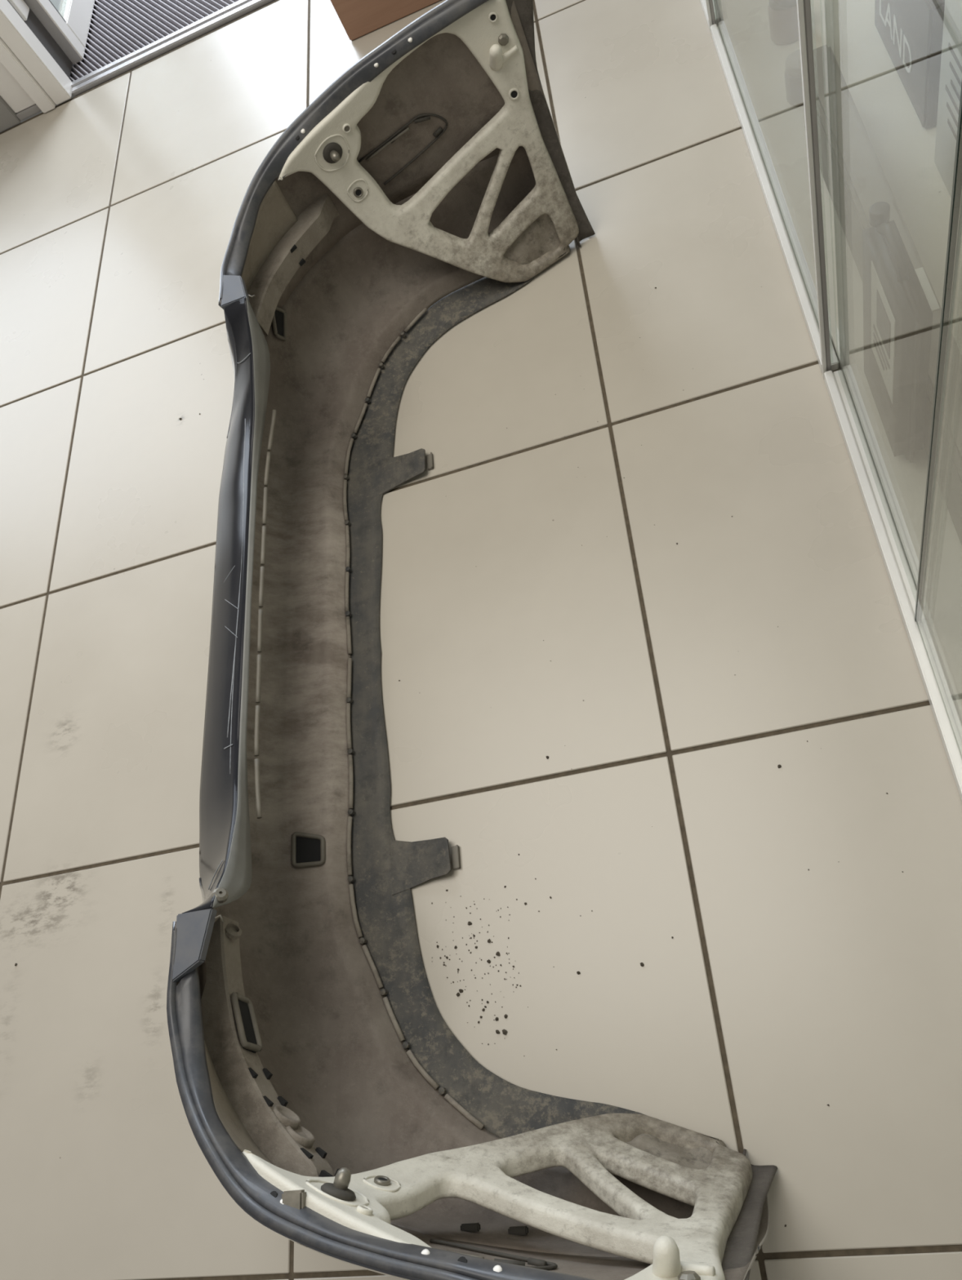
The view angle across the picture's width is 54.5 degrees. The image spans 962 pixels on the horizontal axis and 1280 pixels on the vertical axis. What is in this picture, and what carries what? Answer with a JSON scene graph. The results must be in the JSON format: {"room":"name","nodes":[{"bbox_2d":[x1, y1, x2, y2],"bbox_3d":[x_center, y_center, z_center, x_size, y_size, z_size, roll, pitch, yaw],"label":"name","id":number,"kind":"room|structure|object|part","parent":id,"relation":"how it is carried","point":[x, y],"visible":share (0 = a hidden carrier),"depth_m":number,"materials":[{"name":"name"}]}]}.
{"room":"car dealership showroom","nodes":[
{"label":"car dealership showroom","id":0,"kind":"room"},
{"bbox_2d":[0,62,35,132],"bbox_3d":[-2.644,-1.413,3.118,2.682,0.320,0.074,-14,61,16],"label":"wall","id":1,"kind":"structure","parent":0,"point":[11,91],"depth_m":2.83,"materials":[{"name":"white paint"}]},
{"bbox_2d":[16,103,41,120],"bbox_3d":[-1.384,-1.636,2.875,0.094,0.020,0.038,-14,61,16],"label":"baseboard","id":2,"kind":"structure","parent":1,"relation":"attached to","point":[34,108],"depth_m":2.87,"materials":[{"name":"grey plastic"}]},
{"bbox_2d":[0,0,94,112],"bbox_3d":[-1.736,-2.535,2.046,0.123,2.398,0.962,-14,61,16],"label":"door","id":3,"kind":"structure","parent":1,"relation":"in","point":[40,44],"depth_m":2.78,"materials":[{"name":"white plastic"}]},
{"bbox_3d":[-1.738,-2.132,1.851,0.044,2.398,0.072,-14,61,16],"label":"post","id":4,"kind":"part","parent":3,"relation":"part of","materials":[{"name":"white plastic"}]},
{"bbox_3d":[-1.675,-2.613,2.176,0.048,2.196,0.712,-14,61,16],"label":"rail","id":5,"kind":"part","parent":3,"relation":"part of","materials":[{"name":"white plastic"}]},
{"bbox_2d":[0,0,267,132],"bbox_3d":[-0.861,-3.131,3.455,6.600,0.062,2.840,-14,61,16],"label":"trim","id":6,"kind":"structure","parent":1,"relation":"attached to","point":[56,3],"depth_m":3.03,"materials":[{"name":"grey metal"}]},
{"bbox_2d":[0,0,961,1279],"bbox_3d":[-0.563,0.372,1.603,6.600,0.060,4.812,-14,61,16],"label":"floor","id":7,"kind":"structure","parent":0,"point":[782,991],"depth_m":1.49,"materials":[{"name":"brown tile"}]},
{"bbox_2d":[69,0,274,96],"bbox_3d":[-0.622,-2.292,2.890,1.580,0.029,1.082,-14,61,16],"label":"entrance mat","id":8,"kind":"object","parent":7,"relation":"on","point":[124,35],"visible":0.78,"depth_m":2.82,"materials":[{"name":"metal"}]},
{"bbox_2d":[330,0,439,40],"bbox_3d":[-0.234,-1.774,2.256,0.376,0.363,0.272,-14,61,16],"label":"cardboard box","id":9,"kind":"object","parent":7,"relation":"on","point":[358,18],"visible":1,"depth_m":2.34,"materials":[{"name":"brown cardboard"}]},
{"bbox_2d":[14,287,902,1226],"bbox_3d":[-0.081,0.026,1.532,1.379,0.003,1.433,-2,65,22],"label":"crumbs","id":10,"kind":"object","parent":7,"relation":"on","point":[504,1031],"visible":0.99,"depth_m":1.29,"materials":[{"name":"black soil"}]},
{"bbox_2d":[166,0,777,1279],"bbox_3d":[-0.107,-0.109,1.330,0.712,0.473,1.734,-14,61,16],"label":"bumper cover","id":11,"kind":"object","parent":7,"relation":"on","point":[322,1082],"visible":1,"depth_m":1.41,"materials":[{"name":"plastic"}]},
{"bbox_3d":[-0.380,-0.067,1.364,0.164,0.187,0.959,-14,61,16],"label":"sill","id":12,"kind":"part","parent":11,"relation":"part of","materials":[{"name":"grey plastic"}]},
{"bbox_2d":[273,1104,300,1129],"bbox_3d":[-0.216,0.528,1.033,0.036,0.035,0.010,23,76,30],"label":"cup","id":13,"kind":"object","parent":11,"relation":"on","point":[284,1118],"depth_m":1.02,"materials":[{"name":"beige plastic"}]},
{"bbox_2d":[286,1125,315,1148],"bbox_3d":[-0.198,0.541,1.019,0.036,0.035,0.010,21,75,29],"label":"cup","id":14,"kind":"object","parent":11,"relation":"on","point":[297,1136],"depth_m":1.01,"materials":[{"name":"beige plastic"}]},
{"bbox_2d":[322,142,342,163],"bbox_3d":[-0.251,-0.826,1.583,0.035,0.035,0.009,-33,58,5],"label":"washer","id":15,"kind":"object","parent":11,"relation":"in","point":[332,152],"depth_m":1.58,"materials":[{"name":"metal"}]},
{"bbox_2d":[320,1182,355,1201],"bbox_3d":[-0.134,0.520,0.880,0.035,0.035,0.009,8,69,26],"label":"washer","id":16,"kind":"object","parent":11,"relation":"in","point":[335,1192],"depth_m":0.87,"materials":[{"name":"rubber"}]},
{"bbox_2d":[699,0,961,800],"bbox_3d":[0.658,-0.600,0.961,0.590,0.954,3.350,-14,61,16],"label":"display case","id":17,"kind":"object","parent":7,"relation":"on","point":[827,282],"visible":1,"depth_m":1.45,"materials":[{"name":"clear glass"}]},
{"bbox_3d":[0.449,-1.544,2.061,0.012,0.023,0.635,-14,61,16],"label":"rail","id":18,"kind":"part","parent":17,"relation":"part of","materials":[{"name":"white metal"}]},
{"bbox_3d":[0.311,-1.439,1.529,0.005,0.929,0.009,-14,61,16],"label":"corner post","id":19,"kind":"part","parent":17,"relation":"part of","materials":[{"name":"white metal"}]},
{"bbox_3d":[0.317,-1.441,1.527,0.006,0.929,0.007,-14,61,16],"label":"post","id":20,"kind":"part","parent":17,"relation":"part of","materials":[{"name":"grey plastic"}]},
{"bbox_3d":[0.510,-0.838,1.691,0.012,0.023,0.923,-14,61,16],"label":"rail","id":21,"kind":"part","parent":17,"relation":"part of","materials":[{"name":"white metal"}]},
{"bbox_3d":[0.356,-1.031,1.301,0.004,0.911,0.924,-14,61,16],"label":"glass pane","id":22,"kind":"part","parent":17,"relation":"part of","materials":[{"name":"clear glass"}]},
{"bbox_2d":[767,0,799,44],"bbox_3d":[0.577,-1.186,1.764,0.063,0.088,0.064,-14,61,16],"label":"jar","id":23,"kind":"object","parent":17,"relation":"on","point":[782,14],"visible":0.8,"depth_m":1.75,"materials":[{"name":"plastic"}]},
{"bbox_3d":[0.565,-1.200,1.736,0.058,0.020,0.059,-14,61,16],"label":"lid","id":24,"kind":"part","parent":23,"relation":"part of","materials":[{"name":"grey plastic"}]},
{"bbox_2d":[784,48,802,106],"bbox_3d":[0.579,-1.017,1.687,0.055,0.077,0.056,-14,61,16],"label":"jar","id":25,"kind":"object","parent":17,"relation":"on","point":[793,71],"visible":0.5,"depth_m":1.67,"materials":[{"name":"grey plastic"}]},
{"bbox_3d":[0.568,-1.029,1.662,0.051,0.017,0.052,-14,61,16],"label":"lid","id":26,"kind":"part","parent":25,"relation":"part of","materials":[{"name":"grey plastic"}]},
{"bbox_3d":[0.383,-0.609,1.095,0.005,0.929,0.009,-14,61,16],"label":"corner post","id":27,"kind":"part","parent":17,"relation":"part of","materials":[{"name":"white metal"}]},
{"bbox_3d":[0.389,-0.610,1.093,0.006,0.929,0.007,-14,61,16],"label":"post","id":28,"kind":"part","parent":17,"relation":"part of","materials":[{"name":"grey plastic"}]},
{"bbox_3d":[0.828,-0.412,1.349,0.547,0.022,3.350,-14,61,16],"label":"board","id":29,"kind":"part","parent":17,"relation":"part of","materials":[{"name":"clear glass"}]},
{"bbox_2d":[798,44,961,545],"bbox_3d":[0.620,-0.490,1.372,0.052,0.147,1.064,-14,61,16],"label":"shelf","id":30,"kind":"object","parent":17,"relation":"on","point":[855,179],"visible":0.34,"depth_m":1.41,"materials":[{"name":"glass"}]},
{"bbox_3d":[0.614,0.359,1.066,0.012,0.023,1.758,-14,61,16],"label":"rail","id":31,"kind":"part","parent":17,"relation":"part of","materials":[{"name":"white metal"}]},
{"bbox_2d":[862,200,933,462],"bbox_3d":[0.550,-0.401,1.245,0.040,0.337,0.198,-14,61,16],"label":"canister","id":32,"kind":"object","parent":17,"relation":"on","point":[897,313],"visible":1,"depth_m":1.18,"materials":[{"name":"plastic"}]},
{"bbox_3d":[0.511,-0.401,1.188,0.001,0.065,0.060,-14,61,16],"label":"print panel","id":33,"kind":"part","parent":32,"relation":"part of","materials":[{"name":"beige paper"}]},
{"bbox_3d":[0.497,-0.476,1.126,0.014,0.038,0.101,-14,61,16],"label":"handle","id":34,"kind":"part","parent":32,"relation":"part of","materials":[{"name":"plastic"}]},
{"bbox_2d":[874,0,944,128],"bbox_3d":[0.780,-1.064,1.545,0.169,0.213,0.310,-14,61,16],"label":"carton","id":35,"kind":"object","parent":17,"relation":"on","point":[910,31],"visible":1,"depth_m":1.54,"materials":[{"name":"white cardboard"}]},
{"bbox_2d":[933,0,961,214],"bbox_3d":[0.777,-0.742,1.318,0.155,0.333,0.313,-14,61,16],"label":"carton","id":36,"kind":"object","parent":17,"relation":"on","point":[950,71],"visible":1,"depth_m":1.39,"materials":[{"name":"white cardboard"}]}
]}

